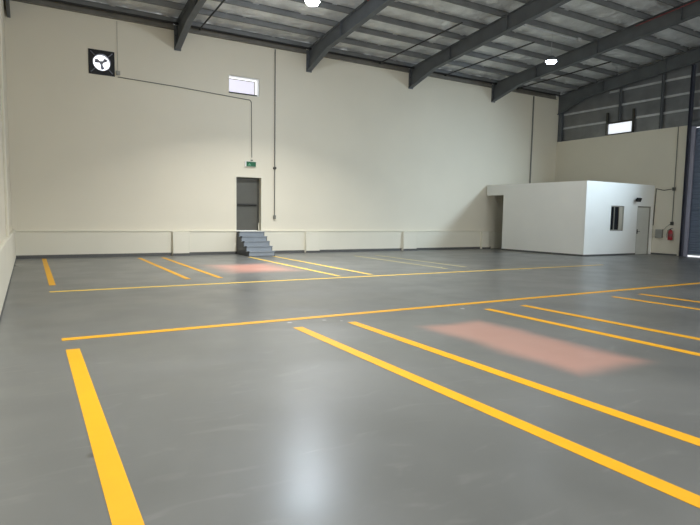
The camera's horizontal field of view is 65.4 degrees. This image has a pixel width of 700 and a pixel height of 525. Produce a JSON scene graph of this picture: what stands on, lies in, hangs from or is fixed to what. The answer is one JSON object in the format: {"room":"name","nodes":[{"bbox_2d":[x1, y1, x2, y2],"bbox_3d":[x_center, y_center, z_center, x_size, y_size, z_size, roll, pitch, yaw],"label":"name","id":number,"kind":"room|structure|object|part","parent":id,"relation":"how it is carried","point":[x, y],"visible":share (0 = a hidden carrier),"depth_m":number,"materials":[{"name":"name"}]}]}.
{"room":"empty warehouse interior","nodes":[
{"label":"empty warehouse interior","id":0,"kind":"room"},
{"bbox_2d":[0,0,11,242],"bbox_3d":[-2.919,-2.968,3.604,0.300,8.200,30.030,-2,6,-30],"label":"wall","id":1,"kind":"structure","parent":0,"point":[2,198],"depth_m":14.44,"materials":[{"name":"beige paint"}]},
{"bbox_2d":[0,230,15,314],"bbox_3d":[-2.796,0.666,3.977,0.080,0.900,29.950,-2,6,-30],"label":"trim","id":2,"kind":"structure","parent":1,"relation":"attached to","point":[8,245],"depth_m":10.04,"materials":[{"name":"beige paint"}]},
{"bbox_2d":[0,259,15,320],"bbox_3d":[-2.764,1.089,4.031,0.006,0.050,29.940,-2,6,-30],"label":"baseboard","id":3,"kind":"structure","parent":1,"relation":"attached to","point":[15,259],"depth_m":9.44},
{"bbox_2d":[6,0,10,17],"bbox_3d":[-6.414,-7.883,9.803,0.090,2.318,15.020,-2,6,-30],"label":"rafter","id":4,"kind":"object","parent":1,"relation":"attached to","point":[7,1],"visible":1,"depth_m":15.90,"materials":[{"name":"grey paint"}]},
{"bbox_2d":[4,0,558,231],"bbox_3d":[0.247,-4.450,23.007,25.460,7.950,0.330,-2,6,-30],"label":"wall","id":5,"kind":"structure","parent":0,"point":[357,148],"depth_m":20.20,"materials":[{"name":"beige paint"}]},
{"bbox_2d":[88,48,114,76],"bbox_3d":[-8.083,-6.494,17.735,0.780,0.780,0.159,-2,6,-30],"label":"fan","id":6,"kind":"object","parent":5,"relation":"attached to","point":[92,53],"visible":1,"depth_m":17.71,"materials":[{"name":"black metal"}]},
{"bbox_2d":[118,77,251,154],"bbox_3d":[-5.668,-5.039,19.250,4.654,2.324,0.029,-2,6,-30],"label":"cable","id":7,"kind":"object","parent":5,"relation":"attached to","point":[118,77],"visible":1,"depth_m":19.60,"materials":[{"name":"grey plastic"}]},
{"bbox_2d":[174,0,205,50],"bbox_3d":[-2.147,-7.946,12.312,0.230,2.478,15.020,-2,6,-30],"label":"rafter","id":8,"kind":"object","parent":5,"relation":"attached to","point":[191,8],"visible":0.98,"depth_m":17.79,"materials":[{"name":"grey paint"}]},
{"bbox_3d":[-5.952,-7.740,18.815,0.230,0.830,0.033,-2,6,-30],"label":"plate","id":9,"kind":"part","parent":8,"relation":"part of","materials":[{"name":"grey paint"}]},
{"bbox_2d":[48,0,560,95],"bbox_3d":[0.400,-8.355,22.276,24.510,0.072,0.068,-2,6,-30],"label":"purlin","id":10,"kind":"object","parent":8,"relation":"attached to","point":[59,1],"visible":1,"depth_m":19.98,"materials":[{"name":"grey metal"}]},
{"bbox_2d":[199,0,224,30],"bbox_3d":[-3.964,-7.963,16.796,0.070,0.227,5.063,-2,6,-30],"label":"pipe","id":11,"kind":"object","parent":10,"relation":"attached to","point":[222,2],"visible":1,"depth_m":17.65,"materials":[{"name":"grey metal"}]},
{"bbox_2d":[379,22,462,63],"bbox_3d":[2.504,-8.198,20.585,0.070,0.267,5.063,-2,6,-30],"label":"pipe","id":12,"kind":"object","parent":10,"relation":"attached to","point":[461,22],"visible":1,"depth_m":20.16,"materials":[{"name":"grey metal"}]},
{"bbox_2d":[444,42,534,75],"bbox_3d":[5.539,-8.279,22.366,0.070,0.227,5.063,-2,6,-30],"label":"pipe","id":13,"kind":"object","parent":10,"relation":"attached to","point":[531,42],"visible":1,"depth_m":22.07,"materials":[{"name":"grey metal"}]},
{"bbox_2d":[516,61,610,89],"bbox_3d":[9.489,-8.410,24.681,0.070,0.227,5.063,-2,6,-30],"label":"pipe","id":14,"kind":"object","parent":10,"relation":"attached to","point":[609,61],"visible":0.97,"depth_m":24.48,"materials":[{"name":"grey metal"}]},
{"bbox_2d":[229,75,258,96],"bbox_3d":[-3.965,-6.538,20.262,1.170,0.647,0.220,-2,6,-30],"label":"window","id":15,"kind":"structure","parent":5,"relation":"in","point":[236,86],"depth_m":20.24,"materials":[{"name":"white glass"}]},
{"bbox_3d":[-4.025,-6.503,20.227,0.980,0.470,0.015,-2,6,-30],"label":"pane","id":16,"kind":"part","parent":15,"relation":"part of","materials":[{"name":"white glass"}]},
{"bbox_3d":[-4.012,-6.515,20.230,1.015,0.495,0.050,-2,6,-30],"label":"sash","id":17,"kind":"part","parent":15,"relation":"part of","materials":[{"name":"white"}]},
{"bbox_3d":[-3.964,-6.235,20.192,1.085,0.055,0.050,-2,6,-30],"label":"sill","id":18,"kind":"part","parent":15,"relation":"part of","materials":[{"name":"white"}]},
{"bbox_2d":[236,177,258,229],"bbox_3d":[-3.911,-2.221,20.770,0.980,2.010,0.270,-2,6,-30],"label":"door","id":19,"kind":"structure","parent":5,"relation":"in","point":[247,189],"depth_m":20.83,"materials":[{"name":"grey paint"}]},
{"bbox_2d":[235,175,262,230],"bbox_3d":[-3.824,-2.237,20.621,1.100,2.070,0.012,-2,6,-30],"label":"trim","id":20,"kind":"structure","parent":5,"relation":"attached to","point":[261,177],"depth_m":20.80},
{"bbox_2d":[245,160,255,166],"bbox_3d":[-3.744,-3.729,20.484,0.425,0.270,0.084,-2,6,-30],"label":"exit sign","id":21,"kind":"object","parent":5,"relation":"attached to","point":[247,163],"visible":1,"depth_m":20.45,"materials":[{"name":"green plastic"}]},
{"bbox_2d":[15,230,489,231],"bbox_3d":[-1.735,-1.261,21.891,19.990,0.037,0.105,-2,6,-30],"label":"trim","id":22,"kind":"structure","parent":5,"relation":"attached to","point":[15,230],"depth_m":19.23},
{"bbox_2d":[16,247,490,258],"bbox_3d":[-1.686,-0.453,21.962,20.080,0.100,0.006,-2,6,-30],"label":"baseboard","id":23,"kind":"structure","parent":5,"relation":"attached to","point":[440,248],"depth_m":19.76,"materials":[{"name":"paint"}]},
{"bbox_2d":[15,232,501,255],"bbox_3d":[0.247,-0.890,23.109,24.760,0.840,0.080,-2,6,-30],"label":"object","id":24,"kind":"structure","parent":5,"relation":"attached to","point":[27,243],"depth_m":19.88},
{"bbox_2d":[273,49,275,218],"bbox_3d":[-2.872,-4.873,20.885,0.120,6.390,0.090,-2,6,-30],"label":"conduit","id":25,"kind":"object","parent":5,"relation":"attached to","point":[274,167],"visible":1,"depth_m":20.88,"materials":[{"name":"grey metal"}]},
{"bbox_2d":[11,0,556,99],"bbox_3d":[0.327,-8.308,22.415,24.380,0.220,0.105,-2,6,-30],"label":"beam","id":26,"kind":"structure","parent":5,"relation":"attached to","point":[45,3],"depth_m":19.87,"materials":[{"name":"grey metal"}]},
{"bbox_2d":[306,0,394,72],"bbox_3d":[2.200,-8.090,14.860,0.230,2.478,15.020,-2,6,-30],"label":"rafter","id":27,"kind":"object","parent":5,"relation":"attached to","point":[366,10],"visible":1,"depth_m":18.98,"materials":[{"name":"grey paint"}]},
{"bbox_3d":[-1.605,-7.884,21.362,0.230,0.830,0.033,-2,6,-30],"label":"plate","id":28,"kind":"part","parent":27,"relation":"part of","materials":[{"name":"grey paint"}]},
{"bbox_2d":[408,0,570,88],"bbox_3d":[6.477,-8.232,17.367,0.230,2.478,15.020,-2,6,-30],"label":"rafter","id":29,"kind":"object","parent":5,"relation":"attached to","point":[533,9],"visible":0.99,"depth_m":20.02,"materials":[{"name":"grey paint"}]},
{"bbox_3d":[2.672,-8.026,23.870,0.230,0.830,0.033,-2,6,-30],"label":"plate","id":30,"kind":"part","parent":29,"relation":"part of","materials":[{"name":"grey paint"}]},
{"bbox_2d":[529,96,534,182],"bbox_3d":[9.327,-6.210,27.952,0.065,4.520,0.065,0,5,-8],"label":"conduit","id":31,"kind":"object","parent":5,"relation":"attached to","point":[533,96],"visible":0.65,"depth_m":27.93,"materials":[{"name":"grey metal"}]},
{"bbox_2d":[491,0,699,102],"bbox_3d":[10.745,-8.374,19.869,0.230,2.478,15.020,-2,6,-30],"label":"rafter","id":32,"kind":"object","parent":5,"relation":"attached to","point":[632,33],"visible":0.98,"depth_m":21.34,"materials":[{"name":"grey paint"}]},
{"bbox_3d":[6.941,-8.168,26.372,0.230,0.830,0.033,-2,6,-30],"label":"plate","id":33,"kind":"part","parent":32,"relation":"part of","materials":[{"name":"grey paint"}]},
{"bbox_2d":[635,0,697,25],"bbox_3d":[11.660,-8.744,18.032,0.044,0.536,4.605,-2,6,-30],"label":"pipe","id":34,"kind":"object","parent":32,"relation":"attached to","point":[695,0],"visible":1,"depth_m":19.00,"materials":[{"name":"metal"}]},
{"bbox_2d":[0,248,699,524],"bbox_3d":[7.791,0.813,10.335,25.560,0.120,30.730,-2,6,-30],"label":"floor","id":35,"kind":"structure","parent":0,"point":[269,423],"depth_m":4.71,"materials":[{"name":"grey concrete"}]},
{"bbox_2d":[42,259,55,284],"bbox_3d":[-7.790,0.171,14.031,0.120,0.002,7.050,-2,6,-30],"label":"parking line","id":36,"kind":"object","parent":35,"relation":"on","point":[50,279],"visible":1,"depth_m":13.05,"materials":[{"name":"yellow paint"}]},
{"bbox_2d":[66,348,144,524],"bbox_3d":[-1.616,1.172,3.556,0.136,0.002,5.550,-2,6,-30],"label":"parking line","id":37,"kind":"object","parent":35,"relation":"on","point":[122,506],"visible":1,"depth_m":3.38,"materials":[{"name":"yellow paint"}]},
{"bbox_2d":[138,258,189,278],"bbox_3d":[-5.318,0.113,15.191,0.120,0.002,6.450,-2,6,-30],"label":"parking line","id":38,"kind":"object","parent":35,"relation":"on","point":[161,267],"visible":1,"depth_m":14.43,"materials":[{"name":"yellow paint"}]},
{"bbox_2d":[172,232,188,254],"bbox_3d":[-5.993,-0.669,19.326,0.615,0.835,0.139,-2,6,-30],"label":"pedestal","id":39,"kind":"object","parent":35,"relation":"on","point":[180,240],"visible":0.99,"depth_m":19.27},
{"bbox_2d":[173,253,189,255],"bbox_3d":[-5.961,-0.287,19.293,0.600,0.080,0.006,-2,6,-30],"label":"baseboard","id":40,"kind":"structure","parent":39,"relation":"attached to","point":[174,254],"depth_m":19.27,"materials":[{"name":"grey"}]},
{"bbox_2d":[161,257,222,277],"bbox_3d":[-4.654,0.096,15.523,0.120,0.002,6.450,-2,6,-30],"label":"parking line","id":41,"kind":"object","parent":35,"relation":"on","point":[161,257],"visible":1,"depth_m":14.82,"materials":[{"name":"yellow paint"}]},
{"bbox_2d":[236,231,275,256],"bbox_3d":[-3.483,-0.703,20.103,1.033,0.854,1.334,-2,6,-30],"label":"stair","id":42,"kind":"structure","parent":35,"relation":"on","point":[249,243],"depth_m":20.00,"materials":[{"name":"blue paint"}]},
{"bbox_3d":[-3.910,-0.683,19.867,0.020,0.840,1.310,-2,6,-30],"label":"plate","id":43,"kind":"part","parent":42,"relation":"part of","materials":[{"name":"grey metal"}]},
{"bbox_2d":[250,257,338,275],"bbox_3d":[-1.894,0.074,16.332,0.120,0.002,6.450,-2,6,-30],"label":"parking line","id":44,"kind":"object","parent":35,"relation":"on","point":[250,257],"visible":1,"depth_m":15.60,"materials":[{"name":"yellow paint"}]},
{"bbox_2d":[304,232,319,252],"bbox_3d":[-1.508,-0.819,21.954,0.655,0.835,0.139,-2,6,-30],"label":"pedestal","id":45,"kind":"object","parent":35,"relation":"on","point":[312,239],"visible":1,"depth_m":21.90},
{"bbox_2d":[49,265,593,291],"bbox_3d":[1.464,0.311,14.228,16.310,0.002,0.130,-2,6,-30],"label":"parking line","id":46,"kind":"object","parent":35,"relation":"on","point":[582,265],"visible":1,"depth_m":12.45,"materials":[{"name":"yellow paint"}]},
{"bbox_2d":[273,256,373,274],"bbox_3d":[-1.100,0.042,16.855,0.120,0.002,6.550,-2,6,-30],"label":"parking line","id":47,"kind":"object","parent":35,"relation":"on","point":[273,256],"visible":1,"depth_m":16.05,"materials":[{"name":"yellow paint"}]},
{"bbox_2d":[61,282,699,340],"bbox_3d":[5.561,0.604,11.607,20.710,0.002,0.135,-2,6,-30],"label":"floor line","id":48,"kind":"object","parent":35,"relation":"on","point":[322,316],"visible":1,"depth_m":8.11,"materials":[{"name":"yellow paint"}]},
{"bbox_2d":[358,256,447,268],"bbox_3d":[1.508,-0.037,18.297,0.120,0.002,5.300,-2,6,-30],"label":"parking line","id":49,"kind":"object","parent":35,"relation":"on","point":[358,256],"visible":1,"depth_m":17.89,"materials":[{"name":"yellow paint"}]},
{"bbox_2d":[401,232,416,250],"bbox_3d":[2.666,-0.957,24.401,0.775,0.835,0.139,-2,6,-30],"label":"pedestal","id":50,"kind":"object","parent":35,"relation":"on","point":[409,240],"visible":1,"depth_m":24.34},
{"bbox_2d":[376,255,464,266],"bbox_3d":[2.276,-0.072,18.863,0.120,0.002,5.100,-2,6,-30],"label":"parking line","id":51,"kind":"object","parent":35,"relation":"on","point":[376,255],"visible":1,"depth_m":18.45,"materials":[{"name":"yellow paint"}]},
{"bbox_2d":[480,232,488,248],"bbox_3d":[6.632,-1.089,26.726,0.535,0.835,0.139,-2,6,-30],"label":"pedestal","id":52,"kind":"object","parent":35,"relation":"on","point":[484,237],"visible":1,"depth_m":26.65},
{"bbox_2d":[294,327,699,507],"bbox_3d":[0.703,1.095,4.916,0.136,0.002,5.550,-2,6,-30],"label":"parking line","id":53,"kind":"object","parent":35,"relation":"on","point":[670,489],"visible":1,"depth_m":3.84,"materials":[{"name":"yellow paint"}]},
{"bbox_2d":[348,322,699,445],"bbox_3d":[1.428,1.071,5.340,0.136,0.002,5.550,-2,6,-30],"label":"parking line","id":54,"kind":"object","parent":35,"relation":"on","point":[659,428],"visible":1,"depth_m":4.73,"materials":[{"name":"yellow paint"}]},
{"bbox_2d":[485,309,699,355],"bbox_3d":[3.670,0.996,6.655,0.136,0.002,5.550,-2,6,-30],"label":"parking line","id":55,"kind":"object","parent":35,"relation":"on","point":[503,312],"visible":1,"depth_m":7.22,"materials":[{"name":"yellow paint"}]},
{"bbox_2d":[521,305,699,339],"bbox_3d":[4.412,0.972,7.089,0.136,0.002,5.550,-2,6,-30],"label":"parking line","id":56,"kind":"object","parent":35,"relation":"on","point":[612,322],"visible":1,"depth_m":7.95,"materials":[{"name":"yellow paint"}]},
{"bbox_2d":[613,296,699,309],"bbox_3d":[6.585,0.899,8.363,0.136,0.002,5.550,-2,6,-30],"label":"parking line","id":57,"kind":"object","parent":35,"relation":"on","point":[613,296],"visible":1,"depth_m":9.95,"materials":[{"name":"yellow paint"}]},
{"bbox_2d":[640,294,699,302],"bbox_3d":[7.361,0.874,8.818,0.136,0.002,5.550,-2,6,-30],"label":"parking line","id":58,"kind":"object","parent":35,"relation":"on","point":[640,294],"visible":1,"depth_m":10.62,"materials":[{"name":"yellow paint"}]},
{"bbox_2d":[679,64,695,256],"bbox_3d":[14.330,-4.276,23.171,0.205,8.050,0.180,-2,6,-30],"label":"steel column","id":59,"kind":"structure","parent":35,"relation":"on","point":[693,68],"depth_m":23.15,"materials":[{"name":"grey metal"}]},
{"bbox_2d":[88,0,699,93],"bbox_3d":[4.181,-8.782,16.149,25.576,1.776,15.342,-2,6,-30],"label":"ceiling","id":60,"kind":"structure","parent":0,"point":[652,7],"depth_m":20.28,"materials":[{"name":"silver metal"}]},
{"bbox_2d":[61,0,560,94],"bbox_3d":[0.393,-8.502,22.430,24.740,0.170,0.125,-2,6,-30],"label":"roof purlin","id":61,"kind":"structure","parent":60,"relation":"attached to","point":[83,2],"depth_m":20.33,"materials":[{"name":"grey metal"}]},
{"bbox_2d":[133,0,577,89],"bbox_3d":[0.936,-8.528,21.501,24.740,0.170,0.125,-2,6,-30],"label":"purlin","id":62,"kind":"structure","parent":60,"relation":"attached to","point":[164,3],"depth_m":20.19,"materials":[{"name":"grey metal"}]},
{"bbox_2d":[212,0,597,82],"bbox_3d":[1.479,-8.555,20.573,24.740,0.170,0.125,-2,6,-30],"label":"purlin","id":63,"kind":"structure","parent":60,"relation":"attached to","point":[242,3],"depth_m":20.34,"materials":[{"name":"grey metal"}]},
{"bbox_2d":[290,0,617,75],"bbox_3d":[2.023,-8.581,19.644,24.740,0.170,0.125,-2,6,-30],"label":"purlin","id":64,"kind":"structure","parent":60,"relation":"attached to","point":[323,4],"depth_m":20.35,"materials":[{"name":"grey metal"}]},
{"bbox_2d":[388,1,639,68],"bbox_3d":[2.566,-8.607,18.716,24.740,0.170,0.125,-2,6,-30],"label":"purlin","id":65,"kind":"structure","parent":60,"relation":"attached to","point":[399,5],"depth_m":20.07,"materials":[{"name":"grey metal"}]},
{"bbox_2d":[441,0,663,60],"bbox_3d":[3.110,-8.633,17.787,24.740,0.170,0.125,-2,6,-30],"label":"purlin","id":66,"kind":"structure","parent":60,"relation":"attached to","point":[465,3],"depth_m":20.36,"materials":[{"name":"grey metal"}]},
{"bbox_2d":[305,0,319,5],"bbox_3d":[-1.053,-7.913,15.394,0.450,1.255,0.450,-2,6,-30],"label":"lamp","id":67,"kind":"object","parent":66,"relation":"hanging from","point":[308,2],"visible":1,"depth_m":15.36,"materials":[{"name":"white plastic"}]},
{"bbox_2d":[523,25,576,39],"bbox_3d":[7.566,-8.609,20.453,2.980,0.044,0.044,-2,6,-30],"label":"conduit","id":68,"kind":"object","parent":66,"relation":"attached to","point":[523,25],"visible":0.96,"depth_m":20.37,"materials":[{"name":"grey metal"}]},
{"bbox_2d":[545,30,556,63],"bbox_3d":[7.569,-8.100,20.457,0.450,1.255,0.450,-2,6,-30],"label":"lamp","id":69,"kind":"object","parent":66,"relation":"hanging from","point":[551,59],"visible":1,"depth_m":20.40,"materials":[{"name":"grey paint"}]},
{"bbox_2d":[515,0,688,51],"bbox_3d":[3.653,-8.660,16.859,24.740,0.170,0.125,-2,6,-30],"label":"roof purlin","id":70,"kind":"structure","parent":60,"relation":"attached to","point":[559,10],"depth_m":20.21,"materials":[{"name":"grey metal"}]},
{"bbox_2d":[586,0,699,37],"bbox_3d":[4.196,-8.686,15.930,24.740,0.170,0.125,-2,6,-30],"label":"roof purlin","id":71,"kind":"structure","parent":60,"relation":"attached to","point":[609,4],"depth_m":19.38,"materials":[{"name":"grey metal"}]},
{"bbox_2d":[656,0,682,6],"bbox_3d":[4.740,-8.712,15.002,24.740,0.170,0.125,-2,6,-30],"label":"roof purlin","id":72,"kind":"structure","parent":60,"relation":"attached to","point":[674,3],"depth_m":18.68,"materials":[{"name":"grey metal"}]},
{"bbox_2d":[487,181,583,253],"bbox_3d":[8.159,-2.011,24.578,0.150,3.090,5.232,-2,6,-33],"label":"wall","id":73,"kind":"structure","parent":0,"point":[542,217],"depth_m":23.97,"materials":[{"name":"white paint"}]},
{"bbox_2d":[501,249,582,255],"bbox_3d":[8.390,-0.456,24.165,0.006,0.070,4.324,-2,6,-33],"label":"baseboard","id":74,"kind":"structure","parent":73,"relation":"attached to","point":[501,249],"depth_m":23.93,"materials":[{"name":"grey"}]},
{"bbox_2d":[580,180,654,254],"bbox_3d":[11.598,-1.860,23.492,4.740,3.090,0.150,-2,6,-30],"label":"wall","id":75,"kind":"structure","parent":0,"point":[597,237],"depth_m":23.04,"materials":[{"name":"white paint"}]},
{"bbox_2d":[583,253,634,255],"bbox_3d":[11.092,-0.332,23.250,3.546,0.070,0.006,-2,6,-30],"label":"baseboard","id":76,"kind":"structure","parent":75,"relation":"attached to","point":[622,253],"depth_m":23.19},
{"bbox_2d":[610,206,623,230],"bbox_3d":[11.386,-1.891,23.347,0.910,1.070,0.080,-2,6,-30],"label":"window","id":77,"kind":"structure","parent":75,"relation":"in","point":[616,221],"depth_m":23.38,"materials":[{"name":"glass"}]},
{"bbox_3d":[11.145,-1.883,23.200,0.245,0.970,0.010,-2,6,-30],"label":"pane","id":78,"kind":"part","parent":77,"relation":"part of","materials":[{"name":"clear glass"}]},
{"bbox_3d":[11.399,-1.893,23.366,0.320,0.970,0.010,-2,6,-30],"label":"pane","id":79,"kind":"part","parent":77,"relation":"part of","materials":[{"name":"clear glass"}]},
{"bbox_3d":[11.640,-1.898,23.473,0.245,0.970,0.020,-2,6,-30],"label":"sash panel","id":80,"kind":"part","parent":77,"relation":"part of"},
{"bbox_2d":[635,206,650,253],"bbox_3d":[13.043,-1.433,24.355,1.000,2.140,0.141,-2,6,-30],"label":"door","id":81,"kind":"structure","parent":75,"relation":"in","point":[643,214],"depth_m":24.37,"materials":[{"name":"metal"}]},
{"bbox_2d":[555,126,686,255],"bbox_3d":[18.649,-2.381,16.370,0.250,5.580,30.030,-2,6,-30],"label":"wall","id":82,"kind":"structure","parent":0,"point":[648,157],"depth_m":24.89,"materials":[{"name":"beige paint"}]},
{"bbox_2d":[557,113,563,141],"bbox_3d":[11.135,-7.539,28.797,0.130,2.315,0.200,-2,6,-30],"label":"column","id":83,"kind":"structure","parent":82,"relation":"on","point":[560,119],"depth_m":28.78,"materials":[{"name":"grey metal"}]},
{"bbox_2d":[557,47,699,114],"bbox_3d":[14.824,-8.465,22.264,0.200,2.568,15.020,-2,6,-30],"label":"rafter","id":84,"kind":"object","parent":83,"relation":"on","point":[568,100],"visible":1,"depth_m":25.35,"materials":[{"name":"grey paint"}]},
{"bbox_2d":[618,87,622,120],"bbox_3d":[12.827,-7.518,25.883,0.080,1.557,0.100,-2,6,-30],"label":"post","id":85,"kind":"object","parent":84,"relation":"attached to","point":[621,88],"visible":1,"depth_m":25.86,"materials":[{"name":"grey metal"}]},
{"bbox_2d":[655,229,662,237],"bbox_3d":[13.798,-1.289,24.349,0.112,0.380,0.300,-2,6,-30],"label":"box","id":86,"kind":"object","parent":82,"relation":"attached to","point":[658,232],"visible":1,"depth_m":24.29,"materials":[{"name":"grey metal"}]},
{"bbox_3d":[13.755,-1.287,24.324,0.012,0.340,0.260,-2,6,-30],"label":"box door","id":87,"kind":"part","parent":86,"relation":"part of","materials":[{"name":"grey metal"}]},
{"bbox_2d":[659,73,664,128],"bbox_3d":[13.840,-7.149,24.174,0.080,2.386,0.100,-2,6,-30],"label":"post","id":88,"kind":"object","parent":82,"relation":"on","point":[663,75],"visible":1,"depth_m":24.16,"materials":[{"name":"grey metal"}]},
{"bbox_2d":[653,188,671,224],"bbox_3d":[13.876,-2.469,24.220,0.033,1.657,0.758,-2,6,-30],"label":"cable","id":89,"kind":"object","parent":82,"relation":"attached to","point":[656,188],"visible":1,"depth_m":24.47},
{"bbox_2d":[651,253,676,255],"bbox_3d":[13.901,-0.377,24.328,0.008,0.070,1.330,-2,6,-30],"label":"baseboard","id":90,"kind":"structure","parent":82,"relation":"attached to","point":[651,253],"depth_m":24.23,"materials":[{"name":"grey"}]},
{"bbox_2d":[667,228,672,239],"bbox_3d":[14.019,-1.251,23.878,0.191,0.532,0.215,1,5,-5],"label":"fire extinguisher","id":91,"kind":"object","parent":82,"relation":"attached to","point":[670,232],"visible":1,"depth_m":23.80,"materials":[{"name":"red metal"}]},
{"bbox_2d":[670,126,678,224],"bbox_3d":[14.106,-3.751,23.677,0.140,4.250,0.140,-2,6,-30],"label":"conduit","id":92,"kind":"object","parent":82,"relation":"attached to","point":[674,187],"visible":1,"depth_m":23.68,"materials":[{"name":"grey metal"}]},
{"bbox_2d":[683,119,699,256],"bbox_3d":[15.602,-2.957,21.328,0.320,5.780,4.520,-2,6,-30],"label":"roller door","id":93,"kind":"structure","parent":82,"relation":"in","point":[691,247],"depth_m":23.05,"materials":[{"name":"metal"}]},
{"bbox_2d":[560,46,699,141],"bbox_3d":[18.738,-7.288,16.128,0.120,4.233,30.330,-2,6,-30],"label":"wall","id":94,"kind":"structure","parent":0,"point":[605,99],"depth_m":25.09,"materials":[{"name":"grey profiled metal sheet cladding"},{"name":"painted steel"}]},
{"bbox_2d":[605,108,634,135],"bbox_3d":[12.861,-6.668,25.961,0.130,1.090,1.410,-2,6,-30],"label":"window","id":95,"kind":"structure","parent":94,"relation":"in","point":[619,127],"depth_m":25.98,"materials":[{"name":"white glass"}]},
{"bbox_3d":[12.749,-6.446,26.283,0.010,0.490,0.630,-2,6,-30],"label":"pane","id":96,"kind":"part","parent":95,"relation":"part of","materials":[{"name":"white glass"}]},
{"bbox_3d":[13.060,-6.394,25.737,0.010,0.490,0.630,-2,6,-30],"label":"pane","id":97,"kind":"part","parent":95,"relation":"part of","materials":[{"name":"white glass"}]},
{"bbox_2d":[563,107,699,129],"bbox_3d":[13.283,-6.728,25.284,0.055,0.100,8.080,-2,6,-30],"label":"beam","id":98,"kind":"structure","parent":94,"relation":"attached to","point":[694,108],"depth_m":24.91,"materials":[{"name":"grey metal"}]},
{"bbox_2d":[564,90,699,115],"bbox_3d":[13.294,-7.425,25.224,0.055,0.100,8.080,-2,6,-30],"label":"beam","id":99,"kind":"structure","parent":94,"relation":"attached to","point":[696,91],"depth_m":25.45,"materials":[{"name":"grey metal"}]},
{"bbox_2d":[609,73,699,93],"bbox_3d":[13.959,-8.017,24.056,0.055,0.100,5.500,-2,6,-30],"label":"beam","id":100,"kind":"structure","parent":94,"relation":"attached to","point":[697,74],"depth_m":24.57,"materials":[{"name":"grey metal"}]}
]}

